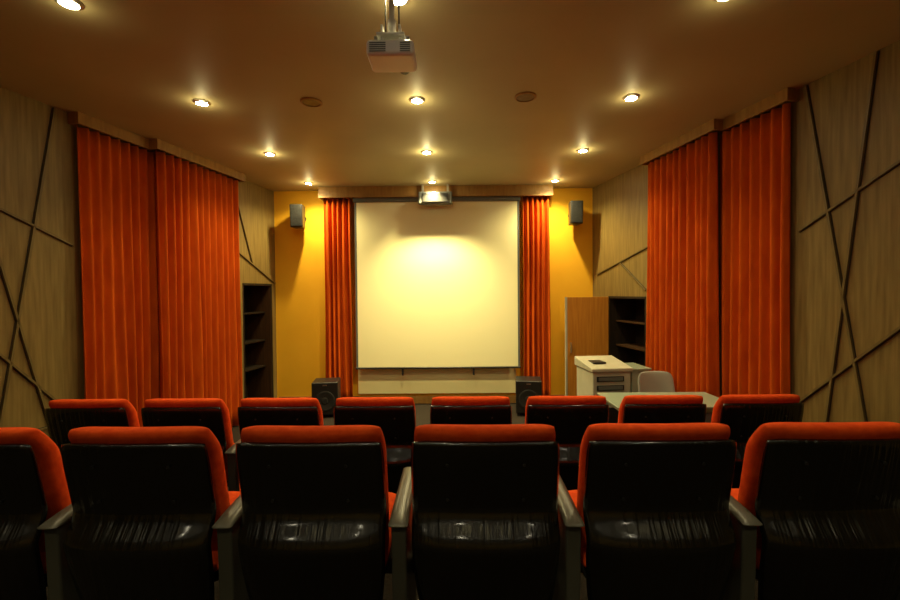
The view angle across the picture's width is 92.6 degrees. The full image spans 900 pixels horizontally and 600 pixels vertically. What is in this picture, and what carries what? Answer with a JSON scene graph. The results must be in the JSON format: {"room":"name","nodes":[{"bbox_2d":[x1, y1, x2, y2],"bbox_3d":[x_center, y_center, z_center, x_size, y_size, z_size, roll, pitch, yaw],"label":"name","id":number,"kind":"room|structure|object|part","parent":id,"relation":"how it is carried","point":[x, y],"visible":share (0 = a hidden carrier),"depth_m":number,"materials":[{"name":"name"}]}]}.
{"room":"auditorium","nodes":[
{"label":"auditorium","id":0,"kind":"room"},
{"bbox_2d":[0,87,276,437],"bbox_3d":[-3.712,0.068,2.121,0.100,3.350,9.538,0,1,11],"label":"wall","id":1,"kind":"structure","parent":0,"point":[51,321],"depth_m":3.60,"materials":[{"name":"brown wood"}]},
{"bbox_2d":[0,107,71,428],"bbox_3d":[-3.484,-0.126,3.012,0.004,2.985,1.620,0,1,11],"label":"shadow gap","id":2,"kind":"object","parent":1,"relation":"attached to","point":[52,107],"visible":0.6,"depth_m":3.44,"materials":[{"name":"brown wood"}]},
{"bbox_2d":[0,107,73,430],"bbox_3d":[-3.476,-0.126,3.010,0.020,2.983,1.615,0,1,11],"label":"trim","id":3,"kind":"structure","parent":1,"relation":"attached to","point":[18,327],"depth_m":3.43,"materials":[{"name":"brown wood"}]},
{"bbox_2d":[68,111,148,149],"bbox_3d":[-3.223,-1.599,4.103,0.110,0.100,0.712,0,1,11],"label":"valance","id":4,"kind":"object","parent":1,"relation":"attached to","point":[76,117],"visible":0.98,"depth_m":4.00,"materials":[{"name":"brown wood"}]},
{"bbox_2d":[76,126,159,426],"bbox_3d":[-3.197,0.067,4.199,0.100,3.225,0.808,0,1,11],"label":"window curtain","id":5,"kind":"object","parent":1,"relation":"hanging from","point":[117,180],"visible":0.74,"depth_m":4.16,"materials":[{"name":"fabric"}]},
{"bbox_2d":[148,139,244,181],"bbox_3d":[-2.975,-1.620,5.101,0.210,0.100,1.364,0,1,11],"label":"valance","id":6,"kind":"object","parent":1,"relation":"attached to","point":[158,144],"visible":0.79,"depth_m":4.89,"materials":[{"name":"brown wood"}]},
{"bbox_2d":[155,150,242,427],"bbox_3d":[-2.930,0.048,5.114,0.123,3.225,1.280,0,1,10],"label":"window curtain","id":7,"kind":"object","parent":1,"relation":"hanging from","point":[198,259],"visible":0.84,"depth_m":4.99,"materials":[{"name":"fabric"}]},
{"bbox_2d":[239,214,271,281],"bbox_3d":[-2.840,-0.794,6.295,0.004,1.107,0.908,0,1,11],"label":"shadow gap","id":8,"kind":"object","parent":1,"relation":"attached to","point":[239,214],"visible":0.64,"depth_m":6.11,"materials":[{"name":"brown wood"}]},
{"bbox_2d":[239,207,275,283],"bbox_3d":[-2.832,-0.796,6.294,0.020,1.100,0.903,0,1,11],"label":"trim","id":9,"kind":"structure","parent":1,"relation":"attached to","point":[241,254],"depth_m":6.10,"materials":[{"name":"brown wood"}]},
{"bbox_2d":[228,403,524,490],"bbox_3d":[-0.270,1.773,2.111,9.200,0.120,9.750,0,1,0],"label":"floor","id":10,"kind":"structure","parent":0,"point":[422,410],"depth_m":5.96,"materials":[{"name":"carpet"}]},
{"bbox_2d":[242,283,273,397],"bbox_3d":[-3.039,0.707,6.396,0.440,1.900,0.692,0,1,11],"label":"built-in bookcase","id":11,"kind":"object","parent":10,"relation":"on","point":[256,297],"visible":0.43,"depth_m":6.68,"materials":[{"name":"brown wood"}]},
{"bbox_2d":[311,377,340,414],"bbox_3d":[-1.774,1.400,6.183,0.360,0.500,0.374,-1,1,-8],"label":"loudspeaker","id":12,"kind":"object","parent":10,"relation":"on","point":[326,390],"visible":0.68,"depth_m":6.01,"materials":[{"name":"black plastic"}]},
{"bbox_2d":[516,376,541,415],"bbox_3d":[1.124,1.375,6.162,0.360,0.500,0.374,0,1,9],"label":"loudspeaker","id":13,"kind":"object","parent":10,"relation":"on","point":[526,386],"visible":0.6,"depth_m":6.00,"materials":[{"name":"black plastic"}]},
{"bbox_2d":[565,296,645,395],"bbox_3d":[2.292,0.785,5.898,1.073,1.670,1.006,-1,1,-10],"label":"tall cabinet","id":14,"kind":"object","parent":10,"relation":"on","point":[615,326],"visible":0.53,"depth_m":6.26,"materials":[{"name":"brown wood"}]},
{"bbox_3d":[2.001,0.755,6.279,0.620,1.600,0.025,0,1,0],"label":"door","id":15,"kind":"part","parent":14,"relation":"part of","materials":[{"name":"brown wood"}]},
{"bbox_2d":[575,355,651,422],"bbox_3d":[1.915,1.165,5.072,0.720,0.949,0.520,-1,1,-5],"label":"lectern","id":16,"kind":"object","parent":10,"relation":"on","point":[605,373],"visible":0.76,"depth_m":4.85,"materials":[{"name":"beige laminate"}]},
{"bbox_2d":[638,371,674,391],"bbox_3d":[2.217,1.209,4.407,0.468,0.880,0.485,-1,1,-5],"label":"desk chair","id":17,"kind":"object","parent":10,"relation":"on","point":[648,381],"visible":0.16,"depth_m":4.58,"materials":[{"name":"grey fabric"}]},
{"bbox_2d":[597,392,718,422],"bbox_3d":[1.938,1.278,3.892,1.040,0.765,0.540,0,1,0],"label":"glass desk","id":18,"kind":"object","parent":10,"relation":"on","point":[613,399],"visible":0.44,"depth_m":3.97,"materials":[{"name":"glass"}]},
{"bbox_3d":[1.935,0.903,3.885,1.040,0.015,0.540,0,1,0],"label":"glass","id":19,"kind":"part","parent":18,"relation":"part of","materials":[{"name":"grey glass"}]},
{"bbox_3d":[1.935,1.135,3.662,0.900,0.360,0.010,0,1,0],"label":"modesty panel","id":20,"kind":"part","parent":18,"relation":"part of","materials":[{"name":"grey plastic"}]},
{"bbox_2d":[46,549,757,599],"bbox_3d":[-0.334,1.574,0.382,8.436,0.345,5.900,0,1,0],"label":"floor","id":21,"kind":"structure","parent":0,"point":[387,595],"depth_m":2.03,"materials":[{"name":"carpet"}]},
{"bbox_2d":[0,427,71,599],"bbox_3d":[-1.711,0.915,1.737,0.613,0.945,0.584,0,1,0],"label":"chair","id":22,"kind":"object","parent":21,"relation":"on","point":[33,483],"visible":0.62,"depth_m":1.49,"materials":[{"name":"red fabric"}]},
{"bbox_2d":[40,552,46,573],"bbox_3d":[-1.682,0.956,1.795,0.496,0.137,0.470,0,1,0],"label":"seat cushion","id":23,"kind":"object","parent":22,"relation":"on","point":[43,554],"depth_m":1.57,"materials":[{"name":"red fabric"}]},
{"bbox_2d":[45,399,139,456],"bbox_3d":[-2.306,1.093,2.945,0.613,0.945,0.584,-1,1,0],"label":"chair","id":24,"kind":"object","parent":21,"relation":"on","point":[63,415],"visible":0.25,"depth_m":2.67,"materials":[{"name":"red fabric"}]},
{"bbox_2d":[49,399,139,426],"bbox_3d":[-2.279,0.928,2.783,0.500,0.610,0.235,0,1,0],"label":"cushion","id":25,"kind":"object","parent":24,"relation":"on","point":[62,412],"depth_m":2.67,"materials":[{"name":"red fabric"}]},
{"bbox_2d":[37,426,239,599],"bbox_3d":[-1.107,0.910,1.733,0.613,0.945,0.584,0,1,1],"label":"chair","id":26,"kind":"object","parent":21,"relation":"on","point":[140,518],"visible":0.86,"depth_m":1.47,"materials":[{"name":"red fabric"}]},
{"bbox_2d":[68,426,229,550],"bbox_3d":[-1.082,0.745,1.571,0.500,0.610,0.235,0,1,1],"label":"cushion","id":27,"kind":"object","parent":26,"relation":"on","point":[130,488],"depth_m":1.47,"materials":[{"name":"red fabric"}]},
{"bbox_2d":[212,491,239,571],"bbox_3d":[-1.077,0.951,1.790,0.496,0.137,0.470,0,1,1],"label":"seat cushion","id":28,"kind":"object","parent":26,"relation":"on","point":[233,495],"depth_m":1.59,"materials":[{"name":"red fabric"}]},
{"bbox_2d":[141,398,234,486],"bbox_3d":[-1.701,1.088,2.941,0.613,0.945,0.584,0,1,0],"label":"chair","id":29,"kind":"object","parent":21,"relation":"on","point":[213,414],"visible":0.21,"depth_m":2.67,"materials":[{"name":"red fabric"}]},
{"bbox_2d":[225,398,323,490],"bbox_3d":[-1.095,1.083,2.937,0.613,0.945,0.584,0,1,1],"label":"chair","id":30,"kind":"object","parent":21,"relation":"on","point":[252,411],"visible":0.23,"depth_m":2.67,"materials":[{"name":"red fabric"}]},
{"bbox_2d":[240,398,323,425],"bbox_3d":[-1.071,0.918,2.774,0.500,0.610,0.235,0,1,1],"label":"cushion","id":31,"kind":"object","parent":30,"relation":"on","point":[253,411],"depth_m":2.66,"materials":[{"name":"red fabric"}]},
{"bbox_2d":[212,425,395,599],"bbox_3d":[-0.506,0.905,1.729,0.613,0.945,0.584,0,1,1],"label":"chair","id":32,"kind":"object","parent":21,"relation":"on","point":[309,519],"visible":0.98,"depth_m":1.47,"materials":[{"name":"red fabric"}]},
{"bbox_2d":[241,425,388,548],"bbox_3d":[-0.480,0.740,1.567,0.500,0.610,0.235,0,1,1],"label":"cushion","id":33,"kind":"object","parent":32,"relation":"on","point":[303,487],"depth_m":1.47,"materials":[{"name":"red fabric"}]},
{"bbox_2d":[385,492,395,565],"bbox_3d":[-0.476,0.946,1.786,0.496,0.137,0.470,0,1,1],"label":"seat cushion","id":34,"kind":"object","parent":32,"relation":"on","point":[388,543],"depth_m":1.69,"materials":[{"name":"red fabric"}]},
{"bbox_2d":[334,397,415,493],"bbox_3d":[-0.495,1.077,2.932,0.613,0.945,0.584,0,1,1],"label":"chair","id":35,"kind":"object","parent":21,"relation":"on","point":[395,416],"visible":0.3,"depth_m":2.66,"materials":[{"name":"red fabric"}]},
{"bbox_2d":[336,397,415,421],"bbox_3d":[-0.470,0.913,2.770,0.500,0.610,0.235,0,1,1],"label":"cushion","id":36,"kind":"object","parent":35,"relation":"on","point":[348,409],"depth_m":2.66,"materials":[{"name":"red fabric"}]},
{"bbox_2d":[430,396,511,424],"bbox_3d":[0.108,1.072,2.928,0.613,0.945,0.584,0,1,1],"label":"chair","id":37,"kind":"object","parent":21,"relation":"on","point":[475,410],"visible":0.2,"depth_m":2.65,"materials":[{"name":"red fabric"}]},
{"bbox_2d":[431,396,509,405],"bbox_3d":[0.133,0.907,2.766,0.500,0.610,0.235,0,1,1],"label":"cushion","id":38,"kind":"object","parent":37,"relation":"on","point":[444,400],"depth_m":2.66,"materials":[{"name":"red fabric"}]},
{"bbox_2d":[388,424,559,599],"bbox_3d":[0.100,0.900,1.725,0.613,0.945,0.584,0,1,1],"label":"chair","id":39,"kind":"object","parent":21,"relation":"on","point":[474,516],"visible":1,"depth_m":1.46,"materials":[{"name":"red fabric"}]},
{"bbox_2d":[414,424,555,441],"bbox_3d":[0.124,0.735,1.562,0.500,0.610,0.235,0,1,1],"label":"cushion","id":40,"kind":"object","parent":39,"relation":"on","point":[429,432],"depth_m":1.45,"materials":[{"name":"red fabric"}]},
{"bbox_2d":[525,395,608,490],"bbox_3d":[0.711,1.067,2.924,0.613,0.945,0.584,0,1,1],"label":"chair","id":41,"kind":"object","parent":21,"relation":"on","point":[570,416],"visible":0.26,"depth_m":2.65,"materials":[{"name":"red fabric"}]},
{"bbox_2d":[525,395,605,423],"bbox_3d":[0.736,0.902,2.762,0.500,0.610,0.235,0,1,1],"label":"cushion","id":42,"kind":"object","parent":41,"relation":"on","point":[591,409],"depth_m":2.65,"materials":[{"name":"red fabric"}]},
{"bbox_2d":[552,423,736,599],"bbox_3d":[0.699,0.894,1.720,0.613,0.945,0.584,0,1,1],"label":"chair","id":43,"kind":"object","parent":21,"relation":"on","point":[648,517],"visible":0.91,"depth_m":1.46,"materials":[{"name":"red fabric"}]},
{"bbox_2d":[568,490,585,567],"bbox_3d":[0.729,0.936,1.778,0.496,0.137,0.470,0,1,1],"label":"seat cushion","id":44,"kind":"object","parent":43,"relation":"on","point":[573,493],"depth_m":1.60,"materials":[{"name":"red fabric"}]},
{"bbox_2d":[577,423,729,547],"bbox_3d":[0.725,0.730,1.558,0.500,0.610,0.235,0,1,1],"label":"cushion","id":45,"kind":"object","parent":43,"relation":"on","point":[641,485],"depth_m":1.46,"materials":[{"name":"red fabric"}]},
{"bbox_2d":[618,395,706,422],"bbox_3d":[1.313,1.062,2.920,0.613,0.945,0.584,0,1,1],"label":"chair","id":46,"kind":"object","parent":21,"relation":"on","point":[633,408],"visible":0.14,"depth_m":2.65,"materials":[{"name":"red fabric"}]},
{"bbox_2d":[711,394,803,487],"bbox_3d":[1.940,1.056,2.915,0.670,0.945,0.584,-1,1,0],"label":"chair","id":47,"kind":"object","parent":21,"relation":"on","point":[743,414],"visible":0.2,"depth_m":2.65,"materials":[{"name":"red fabric"}]},
{"bbox_2d":[711,394,799,422],"bbox_3d":[1.938,0.892,2.753,0.500,0.610,0.235,-1,1,0],"label":"cushion","id":48,"kind":"object","parent":47,"relation":"on","point":[760,408],"depth_m":2.64,"materials":[{"name":"red fabric"}]},
{"bbox_2d":[723,422,899,599],"bbox_3d":[1.303,0.889,1.716,0.613,0.945,0.584,0,1,1],"label":"chair","id":49,"kind":"object","parent":21,"relation":"on","point":[814,509],"visible":0.92,"depth_m":1.46,"materials":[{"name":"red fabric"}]},
{"bbox_2d":[731,488,760,569],"bbox_3d":[1.333,0.930,1.774,0.496,0.137,0.470,0,1,1],"label":"seat cushion","id":50,"kind":"object","parent":49,"relation":"on","point":[734,491],"depth_m":1.58,"materials":[{"name":"red fabric"}]},
{"bbox_2d":[737,422,899,547],"bbox_3d":[1.328,0.725,1.554,0.500,0.610,0.235,0,1,1],"label":"cushion","id":51,"kind":"object","parent":49,"relation":"on","point":[808,484],"depth_m":1.46,"materials":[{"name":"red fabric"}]},
{"bbox_2d":[274,188,592,397],"bbox_3d":[-0.153,-0.051,6.801,7.600,3.350,0.100,0,1,0],"label":"wall","id":52,"kind":"structure","parent":0,"point":[299,253],"depth_m":6.75,"materials":[{"name":"paint"}]},
{"bbox_2d":[289,204,305,228],"bbox_3d":[-2.295,-1.263,6.563,0.187,0.340,0.355,0,1,0],"label":"wall speaker","id":53,"kind":"object","parent":52,"relation":"attached to","point":[297,211],"visible":1,"depth_m":6.40,"materials":[{"name":"black plastic"}]},
{"bbox_2d":[290,205,301,225],"bbox_3d":[-2.296,-1.260,6.403,0.160,0.310,0.035,0,1,0],"label":"grille","id":54,"kind":"object","parent":53,"relation":"attached to","point":[295,210],"depth_m":6.40,"materials":[{"name":"grey metal"}]},
{"bbox_2d":[279,395,564,403],"bbox_3d":[-0.244,1.566,6.772,4.910,0.120,0.020,0,1,0],"label":"baseboard","id":55,"kind":"structure","parent":52,"relation":"attached to","point":[417,399],"depth_m":6.76,"materials":[{"name":"brown wood"}]},
{"bbox_2d":[318,185,552,200],"bbox_3d":[-0.218,-1.642,6.597,3.540,0.160,0.250,0,1,0],"label":"valance","id":56,"kind":"object","parent":52,"relation":"attached to","point":[461,190],"visible":0.9,"depth_m":6.47,"materials":[{"name":"brown wood"}]},
{"bbox_2d":[323,198,352,397],"bbox_3d":[-1.724,0.026,6.639,0.438,3.170,0.125,0,1,0],"label":"stage curtain","id":57,"kind":"object","parent":56,"relation":"hanging from","point":[337,212],"visible":0.88,"depth_m":6.63,"materials":[{"name":"fabric"}]},
{"bbox_2d":[523,196,550,395],"bbox_3d":[1.327,0.000,6.621,0.420,3.170,0.124,0,1,0],"label":"stage curtain","id":58,"kind":"object","parent":56,"relation":"hanging from","point":[536,245],"visible":0.87,"depth_m":6.61,"materials":[{"name":"fabric"}]},
{"bbox_2d":[358,368,515,393],"bbox_3d":[-0.211,0.246,6.737,2.480,2.440,0.030,0,1,0],"label":"whiteboard","id":59,"kind":"object","parent":52,"relation":"attached to","point":[485,380],"visible":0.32,"depth_m":6.74,"materials":[{"name":"beige"}]},
{"bbox_2d":[568,200,582,225],"bbox_3d":[1.885,-1.309,6.534,0.187,0.340,0.355,0,1,0],"label":"wall speaker","id":60,"kind":"object","parent":52,"relation":"attached to","point":[575,215],"visible":1,"depth_m":6.37,"materials":[{"name":"black plastic"}]},
{"bbox_2d":[571,201,582,222],"bbox_3d":[1.883,-1.306,6.373,0.160,0.310,0.035,0,1,0],"label":"grille","id":61,"kind":"object","parent":60,"relation":"attached to","point":[576,206],"depth_m":6.37,"materials":[{"name":"grey metal"}]},
{"bbox_2d":[418,184,451,204],"bbox_3d":[-0.219,-1.568,6.387,0.500,0.300,0.132,0,1,0],"label":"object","id":62,"kind":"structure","parent":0,"point":[443,197],"depth_m":6.33,"materials":[{"name":"silver metal"}]},
{"bbox_2d":[0,0,899,190],"bbox_3d":[-0.300,-1.686,2.046,9.200,0.100,9.750,0,1,0],"label":"ceiling","id":63,"kind":"structure","parent":0,"point":[139,67],"depth_m":3.15,"materials":[{"name":"paint"}]},
{"bbox_2d":[54,0,83,10],"bbox_3d":[-2.078,-1.619,2.344,0.130,0.014,0.130,0,1,0],"label":"recessed light","id":64,"kind":"object","parent":63,"relation":"in","point":[77,5],"visible":1,"depth_m":2.35,"materials":[{"name":"white glass"}]},
{"bbox_3d":[-2.078,-1.619,2.344,0.090,0.013,0.090,0,1,0],"label":"bulb","id":65,"kind":"part","parent":64,"relation":"part of","materials":[{"name":"beige glass"}]},
{"bbox_2d":[193,99,210,105],"bbox_3d":[-2.069,-1.642,3.584,0.130,0.014,0.130,0,1,0],"label":"recessed light","id":66,"kind":"object","parent":63,"relation":"in","point":[201,102],"visible":1,"depth_m":3.56,"materials":[{"name":"white glass"}]},
{"bbox_3d":[-2.069,-1.643,3.584,0.090,0.013,0.090,0,1,0],"label":"bulb","id":67,"kind":"part","parent":66,"relation":"part of","materials":[{"name":"beige glass"}]},
{"bbox_2d":[264,152,275,155],"bbox_3d":[-2.060,-1.667,4.914,0.130,0.014,0.130,0,1,0],"label":"recessed light","id":68,"kind":"object","parent":63,"relation":"in","point":[265,153],"visible":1,"depth_m":4.90,"materials":[{"name":"silver metal"}]},
{"bbox_2d":[300,97,322,106],"bbox_3d":[-1.159,-1.651,3.598,0.180,0.012,0.180,0,1,0],"label":"ceiling speaker","id":69,"kind":"object","parent":63,"relation":"in","point":[306,101],"depth_m":3.59},
{"bbox_2d":[366,0,416,74],"bbox_3d":[-0.297,-1.424,2.215,0.236,0.430,0.223,0,1,0],"label":"ceiling projector","id":70,"kind":"object","parent":63,"relation":"hanging from","point":[390,51],"depth_m":2.15,"materials":[{"name":"white plastic"}]},
{"bbox_2d":[387,0,409,5],"bbox_3d":[-0.283,-1.634,2.332,0.130,0.014,0.130,0,1,0],"label":"recessed light","id":71,"kind":"object","parent":63,"relation":"in","point":[402,2],"visible":0.65,"depth_m":2.35,"materials":[{"name":"white glass"}]},
{"bbox_3d":[-0.283,-1.635,2.332,0.090,0.013,0.090,0,1,0],"label":"bulb","id":72,"kind":"part","parent":71,"relation":"part of","materials":[{"name":"beige glass"}]},
{"bbox_2d":[409,96,424,103],"bbox_3d":[-0.274,-1.658,3.571,0.130,0.014,0.130,0,1,0],"label":"recessed light","id":73,"kind":"object","parent":63,"relation":"in","point":[415,99],"visible":1,"depth_m":3.55,"materials":[{"name":"white glass"}]},
{"bbox_3d":[-0.274,-1.658,3.571,0.090,0.013,0.090,0,1,0],"label":"bulb","id":74,"kind":"part","parent":73,"relation":"part of","materials":[{"name":"beige glass"}]},
{"bbox_2d":[421,150,431,153],"bbox_3d":[-0.265,-1.683,4.901,0.130,0.014,0.130,0,1,0],"label":"recessed light","id":75,"kind":"object","parent":63,"relation":"in","point":[422,151],"visible":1,"depth_m":4.87,"materials":[{"name":"silver metal"}]},
{"bbox_2d":[353,196,520,375],"bbox_3d":[-0.194,-0.282,6.607,2.560,2.880,0.100,0,1,0],"label":"projection screen","id":76,"kind":"object","parent":63,"relation":"hanging from","point":[437,286],"visible":0.9,"depth_m":6.60,"materials":[{"name":"beige fabric"}]},
{"bbox_2d":[514,92,536,101],"bbox_3d":[0.620,-1.666,3.535,0.180,0.012,0.180,0,1,0],"label":"ceiling speaker","id":77,"kind":"object","parent":63,"relation":"in","point":[523,96],"depth_m":3.52},
{"bbox_2d":[577,148,588,152],"bbox_3d":[1.510,-1.698,4.889,0.130,0.014,0.130,0,1,0],"label":"recessed light","id":78,"kind":"object","parent":63,"relation":"in","point":[582,150],"visible":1,"depth_m":4.87,"materials":[{"name":"silver metal"}]},
{"bbox_2d":[623,93,639,100],"bbox_3d":[1.501,-1.673,3.559,0.130,0.014,0.130,0,1,0],"label":"recessed light","id":79,"kind":"object","parent":63,"relation":"in","point":[630,97],"visible":1,"depth_m":3.54,"materials":[{"name":"white glass"}]},
{"bbox_3d":[1.501,-1.673,3.559,0.090,0.013,0.090,0,1,0],"label":"bulb","id":80,"kind":"part","parent":79,"relation":"part of","materials":[{"name":"beige glass"}]},
{"bbox_2d":[592,40,899,422],"bbox_3d":[3.091,0.009,2.073,0.100,3.350,9.520,-1,1,-10],"label":"wall","id":81,"kind":"structure","parent":0,"point":[838,98],"depth_m":3.18,"materials":[{"name":"brown wood"}]},
{"bbox_2d":[596,246,646,290],"bbox_3d":[2.361,-0.412,5.926,0.020,0.574,1.325,-1,1,-10],"label":"trim","id":82,"kind":"structure","parent":81,"relation":"attached to","point":[627,271],"depth_m":5.74,"materials":[{"name":"brown wood"}]},
{"bbox_2d":[640,119,726,165],"bbox_3d":[2.477,-1.658,4.609,0.210,0.100,1.148,-1,1,-10],"label":"valance","id":83,"kind":"object","parent":81,"relation":"attached to","point":[714,124],"visible":0.79,"depth_m":4.44,"materials":[{"name":"brown wood"}]},
{"bbox_2d":[646,132,719,397],"bbox_3d":[2.455,0.010,4.625,0.126,3.225,1.068,-1,1,-9],"label":"window curtain","id":84,"kind":"object","parent":83,"relation":"hanging from","point":[682,309],"visible":0.75,"depth_m":4.51,"materials":[{"name":"fabric"}]},
{"bbox_2d":[723,87,798,130],"bbox_3d":[2.677,-1.644,3.742,0.110,0.100,0.650,-1,1,-10],"label":"valance","id":85,"kind":"object","parent":81,"relation":"attached to","point":[787,94],"visible":0.95,"depth_m":3.63,"materials":[{"name":"brown wood"}]},
{"bbox_2d":[720,103,790,394],"bbox_3d":[2.679,0.022,3.836,0.091,3.225,0.734,-1,1,-9],"label":"window curtain","id":86,"kind":"object","parent":85,"relation":"hanging from","point":[755,156],"visible":0.69,"depth_m":3.77,"materials":[{"name":"fabric"}]},
{"bbox_2d":[797,51,899,421],"bbox_3d":[2.900,-0.163,2.816,0.020,3.012,1.312,-1,1,-10],"label":"trim","id":87,"kind":"structure","parent":81,"relation":"attached to","point":[842,285],"depth_m":3.09,"materials":[{"name":"brown wood"}]},
{"bbox_2d":[800,51,899,421],"bbox_3d":[2.908,-0.163,2.817,0.004,3.014,1.320,-1,1,-10],"label":"shadow gap","id":88,"kind":"object","parent":81,"relation":"attached to","point":[878,51],"visible":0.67,"depth_m":3.08,"materials":[{"name":"brown"}]}
]}

